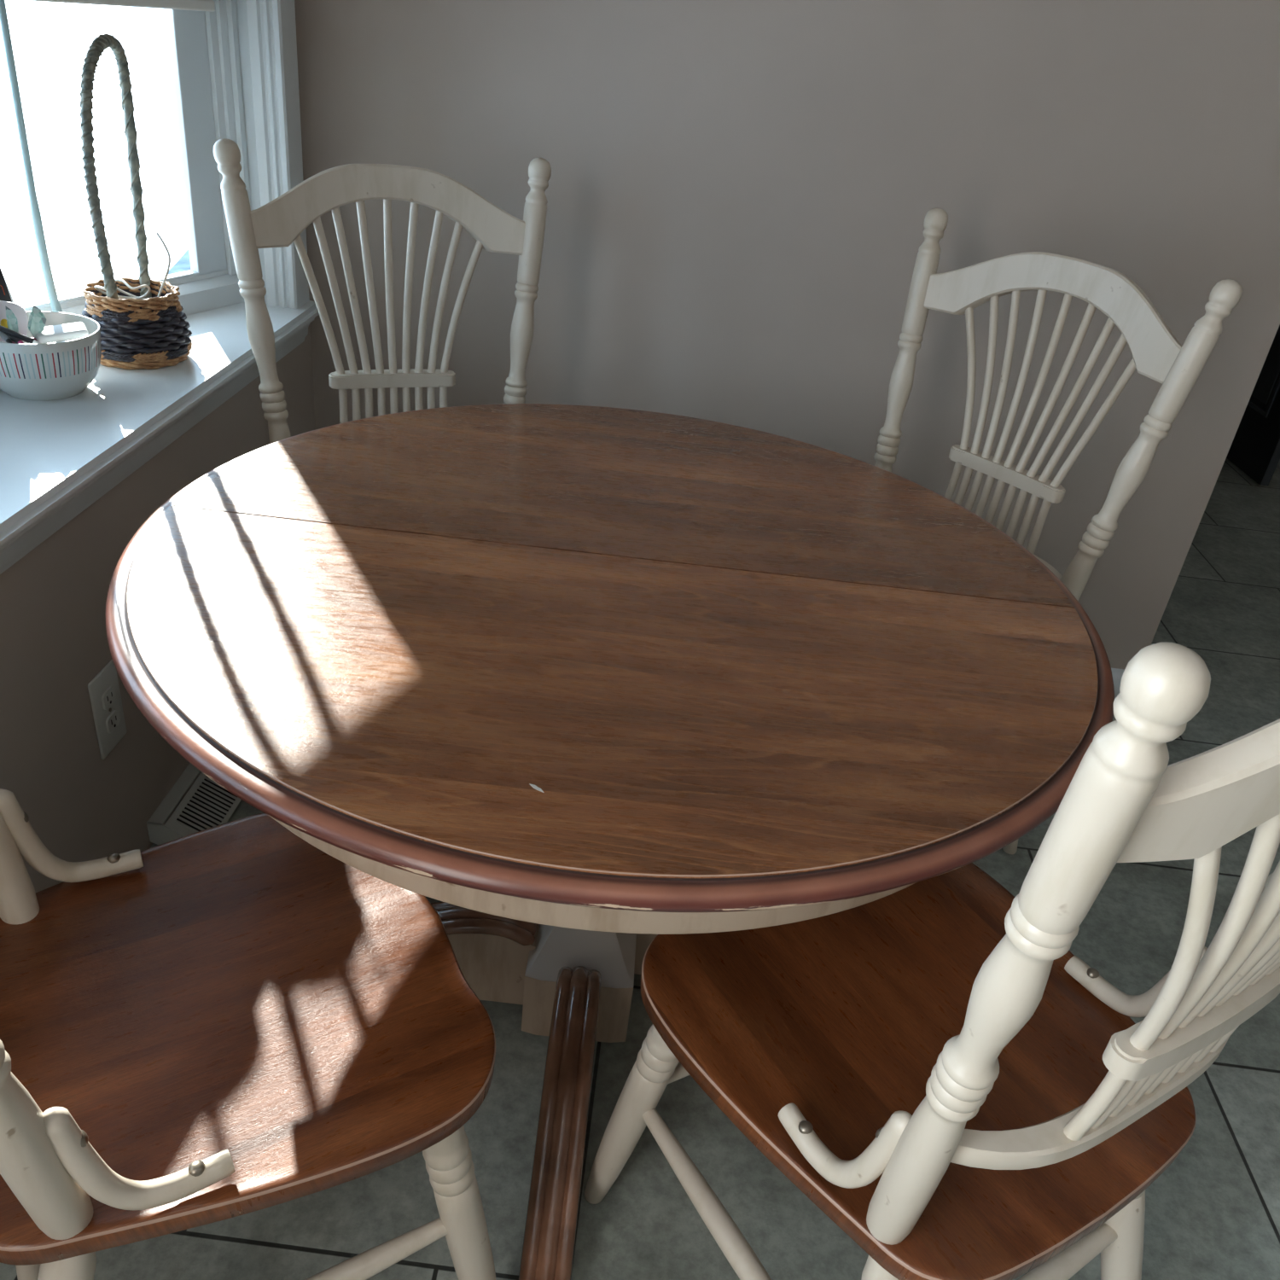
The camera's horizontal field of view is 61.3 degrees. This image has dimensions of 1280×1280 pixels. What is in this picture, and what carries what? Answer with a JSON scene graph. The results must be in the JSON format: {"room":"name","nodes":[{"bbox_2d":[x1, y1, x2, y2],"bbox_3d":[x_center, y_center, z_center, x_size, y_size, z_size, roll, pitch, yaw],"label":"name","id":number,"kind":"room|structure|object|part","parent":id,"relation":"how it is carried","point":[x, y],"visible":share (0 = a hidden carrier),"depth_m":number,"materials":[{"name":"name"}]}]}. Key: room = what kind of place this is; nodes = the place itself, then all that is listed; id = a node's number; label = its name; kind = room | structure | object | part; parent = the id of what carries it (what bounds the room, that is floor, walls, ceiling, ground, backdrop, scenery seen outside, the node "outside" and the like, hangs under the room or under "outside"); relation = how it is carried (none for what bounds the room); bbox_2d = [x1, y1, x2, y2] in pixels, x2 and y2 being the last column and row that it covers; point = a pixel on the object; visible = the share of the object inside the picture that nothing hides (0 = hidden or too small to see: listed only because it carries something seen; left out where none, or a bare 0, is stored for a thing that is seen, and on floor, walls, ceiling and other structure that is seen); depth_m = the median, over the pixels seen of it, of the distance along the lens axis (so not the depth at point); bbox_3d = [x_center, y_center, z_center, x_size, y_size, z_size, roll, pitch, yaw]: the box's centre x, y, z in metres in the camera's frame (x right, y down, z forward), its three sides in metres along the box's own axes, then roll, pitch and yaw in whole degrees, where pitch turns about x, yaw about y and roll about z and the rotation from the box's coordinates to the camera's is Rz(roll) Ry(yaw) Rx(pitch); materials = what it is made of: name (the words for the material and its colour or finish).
{"room":"dining room","nodes":[
{"label":"dining room","id":0,"kind":"room"},
{"bbox_2d":[0,324,315,892],"bbox_3d":[-0.920,0.114,-0.133,0.120,2.500,5.420,7,30,1],"label":"wall","id":1,"kind":"structure","parent":0,"point":[82,805],"depth_m":1.62,"materials":[{"name":"beige paint"}]},
{"bbox_2d":[87,659,126,759],"bbox_3d":[-0.834,0.109,1.696,0.010,0.143,0.077,7,30,1],"label":"electrical outlet","id":2,"kind":"object","parent":1,"relation":"attached to","point":[104,692],"visible":0.96,"depth_m":1.69,"materials":[{"name":"white plastic"}]},
{"bbox_2d":[101,686,116,709],"bbox_3d":[-0.830,0.090,1.684,0.005,0.029,0.034,7,30,1],"label":"receptacle","id":3,"kind":"object","parent":2,"relation":"attached to","point":[108,693],"depth_m":1.68,"materials":[{"name":"white plastic"}]},
{"bbox_2d":[105,709,120,733],"bbox_3d":[-0.835,0.129,1.707,0.005,0.029,0.034,7,30,1],"label":"receptacle","id":4,"kind":"object","parent":2,"relation":"attached to","point":[113,717],"depth_m":1.70,"materials":[{"name":"white plastic"}]},
{"bbox_2d":[0,0,250,315],"bbox_3d":[-0.932,-1.099,1.599,0.092,1.300,0.850,18,32,18],"label":"window","id":5,"kind":"structure","parent":1,"relation":"in","point":[202,35],"depth_m":2.03,"materials":[{"name":"white paint"}]},
{"bbox_2d":[23,0,215,11],"bbox_3d":[-0.899,-1.302,1.475,0.025,0.740,0.750,18,32,18],"label":"cellular shade","id":6,"kind":"object","parent":5,"relation":"attached to","point":[168,5],"depth_m":1.86,"materials":[{"name":"white fabric"}]},
{"bbox_2d":[0,317,314,574],"bbox_3d":[-0.795,-0.106,1.344,0.040,0.059,2.235,7,30,1],"label":"trim","id":7,"kind":"structure","parent":1,"relation":"attached to","point":[22,544],"depth_m":1.62,"materials":[{"name":"white paint"}]},
{"bbox_2d":[0,300,319,546],"bbox_3d":[-0.997,-0.169,1.325,0.486,0.027,2.275,7,30,1],"label":"window sill","id":8,"kind":"structure","parent":1,"relation":"attached to","point":[50,450],"depth_m":1.62,"materials":[{"name":"white paint"}]},
{"bbox_2d":[0,267,11,302],"bbox_3d":[-1.029,-0.497,1.639,0.011,0.255,0.204,18,32,18],"label":"booklet","id":9,"kind":"object","parent":8,"relation":"on","point":[4,294],"visible":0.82,"depth_m":1.69,"materials":[{"name":"black paper"}]},
{"bbox_2d":[2,273,14,302],"bbox_3d":[-1.032,-0.494,1.665,0.003,0.242,0.203,18,32,18],"label":"booklet","id":10,"kind":"object","parent":8,"relation":"on","point":[11,297],"visible":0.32,"depth_m":1.71,"materials":[{"name":"white paper"}]},
{"bbox_2d":[0,311,101,401],"bbox_3d":[-0.926,-0.435,1.666,0.181,0.096,0.181,7,30,1],"label":"bowl","id":11,"kind":"object","parent":8,"relation":"on","point":[61,369],"visible":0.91,"depth_m":1.62,"materials":[{"name":"ceramic"}]},
{"bbox_2d":[0,319,7,328],"bbox_3d":[-0.973,-0.493,1.649,0.014,0.042,0.057,-16,38,-34],"label":"highlighter","id":12,"kind":"object","parent":11,"relation":"in","point":[3,322],"visible":0.06,"depth_m":1.64,"materials":[{"name":"yellow plastic"}]},
{"bbox_2d":[0,331,12,343],"bbox_3d":[-0.958,-0.464,1.610,0.094,0.026,0.008,28,37,32],"label":"pen","id":13,"kind":"object","parent":11,"relation":"in","point":[6,338],"visible":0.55,"depth_m":1.60,"materials":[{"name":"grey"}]},
{"bbox_2d":[0,300,28,342],"bbox_3d":[-0.972,-0.486,1.645,0.070,0.063,0.020,-6,33,-21],"label":"card","id":14,"kind":"object","parent":11,"relation":"in","point":[20,312],"visible":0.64,"depth_m":1.65,"materials":[{"name":"grey paper"}]},
{"bbox_2d":[5,305,23,343],"bbox_3d":[-0.933,-0.457,1.615,0.020,0.082,0.017,-3,32,-17],"label":"wrapper","id":15,"kind":"object","parent":11,"relation":"in","point":[12,322],"visible":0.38,"depth_m":1.61,"materials":[{"name":"green plastic"}]},
{"bbox_2d":[4,332,24,343],"bbox_3d":[-0.947,-0.459,1.607,0.096,0.025,0.009,21,33,22],"label":"pen","id":16,"kind":"object","parent":11,"relation":"in","point":[15,340],"visible":0.41,"depth_m":1.60,"materials":[{"name":"black plastic"}]},
{"bbox_2d":[0,325,40,343],"bbox_3d":[-0.933,-0.457,1.600,0.094,0.031,0.008,8,30,2],"label":"pen","id":17,"kind":"object","parent":11,"relation":"in","point":[3,329],"visible":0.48,"depth_m":1.60,"materials":[{"name":"black plastic"}]},
{"bbox_2d":[27,305,46,343],"bbox_3d":[-0.910,-0.463,1.628,0.014,0.080,0.034,23,34,26],"label":"wrapper","id":18,"kind":"object","parent":11,"relation":"in","point":[37,321],"visible":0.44,"depth_m":1.62,"materials":[{"name":"green plastic"}]},
{"bbox_2d":[35,321,88,343],"bbox_3d":[-0.885,-0.470,1.651,0.072,0.021,0.044,-12,35,-29],"label":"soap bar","id":19,"kind":"object","parent":11,"relation":"in","point":[73,330],"visible":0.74,"depth_m":1.64,"materials":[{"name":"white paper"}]},
{"bbox_2d":[79,33,191,369],"bbox_3d":[-0.840,-0.701,1.745,0.173,0.491,0.173,-8,34,-24],"label":"wicker basket","id":20,"kind":"object","parent":8,"relation":"on","point":[152,333],"visible":0.91,"depth_m":1.77,"materials":[{"name":"wicker"}]},
{"bbox_3d":[-0.841,-0.715,1.735,0.026,0.457,0.161,7,30,1],"label":"handle","id":21,"kind":"part","parent":20,"relation":"part of","materials":[{"name":"grey wicker"}]},
{"bbox_2d":[93,232,170,299],"bbox_3d":[-0.841,-0.612,1.795,0.126,0.111,0.074,-13,36,-30],"label":"power cord","id":22,"kind":"object","parent":20,"relation":"in","point":[96,288],"visible":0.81,"depth_m":1.82,"materials":[{"name":"white plastic"}]},
{"bbox_2d":[235,0,309,308],"bbox_3d":[-0.719,-1.307,1.906,0.175,1.390,0.078,7,30,1],"label":"trim","id":23,"kind":"structure","parent":1,"relation":"attached to","point":[266,29],"depth_m":2.06,"materials":[{"name":"white paint"}]},
{"bbox_2d":[0,458,1279,1279],"bbox_3d":[1.486,0.263,2.637,4.950,0.060,10.400,7,30,1],"label":"floor","id":24,"kind":"structure","parent":0,"point":[1213,1213],"depth_m":1.53,"materials":[{"name":"tile"}]},
{"bbox_2d":[146,762,241,844],"bbox_3d":[-0.796,0.235,2.102,0.108,0.056,0.460,7,30,1],"label":"floor vent","id":25,"kind":"object","parent":24,"relation":"in","point":[206,804],"visible":0.28,"depth_m":1.96,"materials":[{"name":"grey metal"}]},
{"bbox_3d":[-0.782,0.234,2.100,0.079,0.045,0.454,7,30,1],"label":"frame","id":26,"kind":"part","parent":25,"relation":"part of","materials":[{"name":"grey metal"}]},
{"bbox_2d":[170,776,237,836],"bbox_3d":[-0.781,0.241,2.091,0.063,0.036,0.432,7,30,1],"label":"grille","id":27,"kind":"object","parent":25,"relation":"attached to","point":[206,804],"depth_m":1.97,"materials":[{"name":"grey metal"}]},
{"bbox_2d":[0,788,496,1279],"bbox_3d":[-0.446,0.280,1.046,0.559,1.127,0.576,-12,35,-29],"label":"dining chair","id":28,"kind":"object","parent":24,"relation":"on","point":[238,1017],"visible":0.94,"depth_m":1.08,"materials":[{"name":"beige paint"}]},
{"bbox_3d":[-0.690,0.011,1.016,0.140,0.686,0.043,10,31,6],"label":"post","id":29,"kind":"part","parent":28,"relation":"part of","materials":[{"name":"beige paint"}]},
{"bbox_3d":[-0.458,0.230,0.694,0.043,0.686,0.140,14,31,12],"label":"post","id":30,"kind":"part","parent":28,"relation":"part of","materials":[{"name":"beige paint"}]},
{"bbox_3d":[-0.544,0.695,0.990,0.048,0.453,0.163,25,35,28],"label":"leg","id":31,"kind":"part","parent":28,"relation":"part of","materials":[{"name":"beige paint"}]},
{"bbox_3d":[-0.194,0.628,1.176,0.108,0.450,0.048,11,31,8],"label":"leg","id":32,"kind":"part","parent":28,"relation":"part of","materials":[{"name":"beige paint"}]},
{"bbox_2d":[213,138,551,443],"bbox_3d":[-0.400,-0.229,1.917,0.576,1.127,0.559,-7,33,-22],"label":"dining chair","id":33,"kind":"object","parent":24,"relation":"on","point":[281,222],"visible":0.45,"depth_m":1.90,"materials":[{"name":"beige wood"}]},
{"bbox_3d":[-0.644,-0.481,1.857,0.140,0.686,0.043,19,33,20],"label":"post","id":34,"kind":"part","parent":33,"relation":"part of","materials":[{"name":"beige paint"}]},
{"bbox_3d":[-0.430,-0.744,1.858,0.478,0.133,0.089,-7,33,-22],"label":"crest rail","id":35,"kind":"part","parent":33,"relation":"part of","materials":[{"name":"beige paint"}]},
{"bbox_3d":[-0.226,-0.530,2.026,0.043,0.686,0.140,15,31,14],"label":"post","id":36,"kind":"part","parent":33,"relation":"part of","materials":[{"name":"beige paint"}]},
{"bbox_2d":[105,403,1114,1279],"bbox_3d":[-0.058,0.218,1.587,1.220,0.760,1.220,16,32,16],"label":"pedestal table","id":37,"kind":"object","parent":24,"relation":"on","point":[586,684],"visible":0.84,"depth_m":1.20,"materials":[{"name":"brown wood"}]},
{"bbox_2d":[584,641,1279,1279],"bbox_3d":[0.331,0.336,1.112,0.576,1.127,0.559,-13,36,-30],"label":"dining chair","id":38,"kind":"object","parent":24,"relation":"on","point":[933,1063],"visible":0.98,"depth_m":1.01,"materials":[{"name":"beige paint"}]},
{"bbox_3d":[0.000,0.564,1.325,0.107,0.450,0.048,13,31,10],"label":"leg","id":39,"kind":"part","parent":38,"relation":"part of","materials":[{"name":"beige paint"}]},
{"bbox_3d":[0.222,0.753,1.050,0.048,0.453,0.163,0,31,-11],"label":"leg","id":40,"kind":"part","parent":38,"relation":"part of","materials":[{"name":"beige paint"}]},
{"bbox_3d":[0.302,0.426,1.184,0.509,0.034,0.497,-13,36,-30],"label":"seat","id":41,"kind":"part","parent":38,"relation":"part of","materials":[{"name":"brown wood"}]},
{"bbox_3d":[0.246,0.274,0.763,0.043,0.686,0.140,10,31,5],"label":"post","id":42,"kind":"part","parent":38,"relation":"part of","materials":[{"name":"beige paint"}]},
{"bbox_3d":[0.422,0.385,0.962,0.392,0.023,0.079,-13,36,-30],"label":"rail","id":43,"kind":"part","parent":38,"relation":"part of","materials":[{"name":"beige paint"}]},
{"bbox_3d":[0.556,0.678,1.246,0.163,0.453,0.048,23,34,25],"label":"leg","id":44,"kind":"part","parent":38,"relation":"part of","materials":[{"name":"beige paint"}]},
{"bbox_3d":[0.492,0.046,0.713,0.478,0.133,0.089,-13,36,-30],"label":"crest rail","id":45,"kind":"part","parent":38,"relation":"part of","materials":[{"name":"beige paint"}]},
{"bbox_3d":[0.630,0.188,0.988,0.140,0.686,0.043,14,31,12],"label":"post","id":46,"kind":"part","parent":38,"relation":"part of","materials":[{"name":"beige paint"}]},
{"bbox_2d":[873,208,1242,854],"bbox_3d":[0.467,-0.093,1.866,0.559,1.127,0.576,-18,39,-36],"label":"dining chair","id":47,"kind":"object","parent":24,"relation":"on","point":[1157,354],"visible":0.5,"depth_m":1.82,"materials":[{"name":"beige paint"}]},
{"bbox_3d":[0.475,-0.431,2.003,0.043,0.686,0.140,10,31,5],"label":"post","id":48,"kind":"part","parent":47,"relation":"part of","materials":[{"name":"beige paint"}]},
{"bbox_3d":[0.696,0.233,2.028,0.163,0.453,0.048,-4,32,-18],"label":"leg","id":49,"kind":"part","parent":47,"relation":"part of","materials":[{"name":"beige paint"}]},
{"bbox_3d":[0.603,-0.178,1.952,0.079,0.023,0.392,-18,39,-36],"label":"rail","id":50,"kind":"part","parent":47,"relation":"part of","materials":[{"name":"beige paint"}]},
{"bbox_3d":[0.685,-0.554,1.767,0.089,0.133,0.478,-18,39,-36],"label":"crest rail","id":51,"kind":"part","parent":47,"relation":"part of","materials":[{"name":"beige paint"}]},
{"bbox_3d":[0.762,-0.227,1.717,0.140,0.686,0.043,6,30,-2],"label":"post","id":52,"kind":"part","parent":47,"relation":"part of","materials":[{"name":"beige paint"}]},
{"bbox_2d":[1226,325,1279,486],"bbox_3d":[2.547,-1.670,4.049,0.041,2.018,0.802,6,30,-2],"label":"door","id":53,"kind":"structure","parent":24,"relation":"on","point":[1254,449],"depth_m":4.23,"materials":[{"name":"black paint"}]},
{"bbox_3d":[2.479,-1.191,4.154,0.009,0.620,0.230,6,30,-2],"label":"panel moulding","id":54,"kind":"part","parent":53,"relation":"part of","materials":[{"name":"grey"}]},
{"bbox_2d":[294,0,1279,669],"bbox_3d":[0.288,-1.084,2.142,2.163,2.500,0.120,7,30,1],"label":"wall","id":55,"kind":"structure","parent":0,"point":[740,194],"depth_m":2.17,"materials":[{"name":"beige paint"}]},
{"bbox_2d":[1111,668,1124,698],"bbox_3d":[0.224,-0.009,2.693,2.057,0.088,0.016,7,30,1],"label":"baseboard","id":56,"kind":"structure","parent":55,"relation":"attached to","point":[1117,673],"depth_m":2.67,"materials":[{"name":"white paint"}]},
{"label":"outside","id":57,"kind":"structure","parent":0,"visible":0},
{"bbox_2d":[0,0,188,304],"bbox_3d":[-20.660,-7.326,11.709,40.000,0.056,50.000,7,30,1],"label":"window pane","id":58,"kind":"structure","parent":57,"point":[51,41],"depth_m":10.64,"materials":[{"name":"glass"}]},
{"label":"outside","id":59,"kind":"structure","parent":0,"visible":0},
{"bbox_2d":[168,249,191,274],"bbox_3d":[-3.049,-2.767,7.607,0.267,0.052,7.545,0,31,-11],"label":"path","id":60,"kind":"structure","parent":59,"point":[183,264],"depth_m":7.00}
]}

